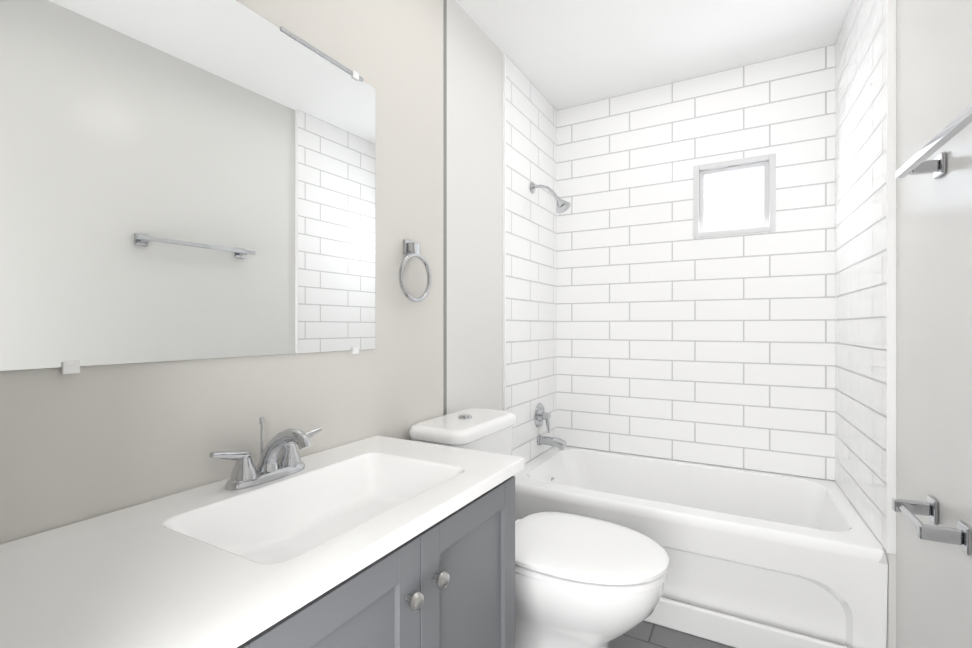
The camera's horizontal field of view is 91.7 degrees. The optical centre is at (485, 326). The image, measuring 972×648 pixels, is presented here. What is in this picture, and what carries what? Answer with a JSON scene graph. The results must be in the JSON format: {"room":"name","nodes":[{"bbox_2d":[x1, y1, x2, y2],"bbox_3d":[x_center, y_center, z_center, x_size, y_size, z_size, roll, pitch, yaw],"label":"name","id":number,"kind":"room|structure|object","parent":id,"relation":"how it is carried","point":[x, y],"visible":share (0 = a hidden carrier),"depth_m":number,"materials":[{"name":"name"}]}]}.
{"room":"bathroom","nodes":[
{"label":"bathroom","id":0,"kind":"room"},
{"bbox_2d":[0,0,502,544],"bbox_3d":[-0.409,-0.080,1.489,0.145,2.465,3.470,0,0,29],"label":"wall","id":1,"kind":"structure","parent":0,"point":[86,442],"depth_m":1.45,"materials":[{"name":"grey paint"}]},
{"bbox_2d":[0,0,374,373],"bbox_3d":[-0.545,-0.332,1.086,0.010,0.824,0.835,0,0,29],"label":"mirror","id":2,"kind":"object","parent":1,"relation":"attached to","point":[187,179],"visible":1,"depth_m":0.95,"materials":[{"name":"silver mirror"}]},
{"bbox_2d":[399,239,430,301],"bbox_3d":[-0.247,-0.188,1.587,0.040,0.212,0.167,0,0,29],"label":"towel ring","id":3,"kind":"object","parent":1,"relation":"attached to","point":[411,248],"visible":0.98,"depth_m":1.57,"materials":[{"name":"silver metal"}]},
{"bbox_2d":[503,53,556,463],"bbox_3d":[0.256,-0.299,2.560,0.010,2.028,0.694,0,0,29],"label":"wall tile","id":4,"kind":"structure","parent":1,"relation":"attached to","point":[529,264],"depth_m":2.50,"materials":[{"name":"white tile"}]},
{"bbox_2d":[530,182,570,213],"bbox_3d":[0.341,-0.685,2.484,0.215,0.186,0.084,0,0,29],"label":"shower head","id":5,"kind":"object","parent":4,"relation":"attached to","point":[562,205],"visible":0.98,"depth_m":2.46},
{"bbox_2d":[534,403,566,449],"bbox_3d":[0.364,0.545,2.586,0.156,0.243,0.136,0,0,29],"label":"tub faucet","id":6,"kind":"object","parent":4,"relation":"attached to","point":[541,415],"visible":1,"depth_m":2.58,"materials":[{"name":"silver metal"}]},
{"bbox_2d":[455,0,851,109],"bbox_3d":[0.350,-1.342,1.060,1.888,0.060,3.470,0,0,29],"label":"ceiling","id":7,"kind":"structure","parent":0,"point":[562,54],"depth_m":2.13,"materials":[{"name":"white paint"}]},
{"bbox_2d":[608,621,734,647],"bbox_3d":[0.350,1.183,1.061,1.888,0.060,3.470,0,0,29],"label":"floor","id":8,"kind":"structure","parent":0,"point":[644,634],"depth_m":1.74,"materials":[{"name":"grey tile"}]},
{"bbox_2d":[0,417,524,647],"bbox_3d":[-0.344,0.677,0.923,0.518,0.950,0.941,0,0,29],"label":"bathroom vanity","id":9,"kind":"object","parent":8,"relation":"on","point":[379,542],"visible":1,"depth_m":0.81,"materials":[{"name":"grey"}]},
{"bbox_2d":[209,417,321,490],"bbox_3d":[-0.439,0.268,1.020,0.164,0.132,0.271,0,0,29],"label":"faucet","id":10,"kind":"object","parent":9,"relation":"on","point":[272,473],"depth_m":1.02,"materials":[{"name":"silver metal"}]},
{"bbox_2d":[409,408,668,647],"bbox_3d":[0.165,0.735,1.534,0.800,0.835,0.486,0,0,29],"label":"toilet","id":11,"kind":"object","parent":8,"relation":"on","point":[583,582],"visible":0.75,"depth_m":1.39,"materials":[{"name":"white ceramic"}]},
{"bbox_2d":[513,446,887,647],"bbox_3d":[0.852,0.935,2.184,1.414,0.435,0.776,0,0,29],"label":"tub","id":12,"kind":"object","parent":8,"relation":"on","point":[805,556],"visible":0.58,"depth_m":1.80,"materials":[{"name":"white ceramic"}]},
{"bbox_2d":[644,597,849,647],"bbox_3d":[0.652,1.100,1.837,1.408,0.105,0.022,0,0,29],"label":"baseboard","id":13,"kind":"structure","parent":12,"relation":"attached to","point":[728,630],"depth_m":1.71,"materials":[{"name":"white wood"}]},
{"bbox_2d":[885,0,971,647],"bbox_3d":[0.921,-0.080,0.630,0.302,2.465,3.672,0,0,29],"label":"wall","id":14,"kind":"structure","parent":0,"point":[929,594],"depth_m":1.22,"materials":[{"name":"white paint"}]},
{"bbox_2d":[835,0,896,554],"bbox_3d":[1.456,-0.299,1.837,0.059,2.028,0.791,0,0,29],"label":"wall tile","id":15,"kind":"structure","parent":14,"relation":"attached to","point":[865,261],"depth_m":1.70,"materials":[{"name":"white tile"}]},
{"bbox_2d":[892,495,971,555],"bbox_3d":[1.074,0.470,1.149,0.094,0.060,0.232,0,0,29],"label":"toilet paper holder","id":16,"kind":"object","parent":14,"relation":"attached to","point":[960,536],"visible":0.98,"depth_m":1.07,"materials":[{"name":"silver metal"}]},
{"bbox_2d":[896,103,971,178],"bbox_3d":[0.990,-0.400,0.977,0.104,0.054,0.555,0,0,29],"label":"bar","id":17,"kind":"object","parent":14,"relation":"attached to","point":[916,164],"visible":1,"depth_m":1.09,"materials":[{"name":"silver metal"}]},
{"bbox_3d":[1.117,-0.080,2.551,1.518,2.465,0.120,0,0,29],"label":"wall","id":18,"kind":"structure","parent":0,"visible":0},
{"bbox_2d":[557,44,834,480],"bbox_3d":[1.025,-0.299,2.529,1.380,2.028,0.008,0,0,29],"label":"wall tile","id":19,"kind":"structure","parent":18,"relation":"attached to","point":[676,340],"depth_m":2.47,"materials":[{"name":"white tile"}]},
{"bbox_2d":[693,153,775,237],"bbox_3d":[1.270,-0.658,2.422,0.370,0.380,0.074,0,0,29],"label":"window","id":20,"kind":"structure","parent":18,"relation":"in","point":[734,197],"depth_m":2.41,"materials":[{"name":"white glass"}]}
]}

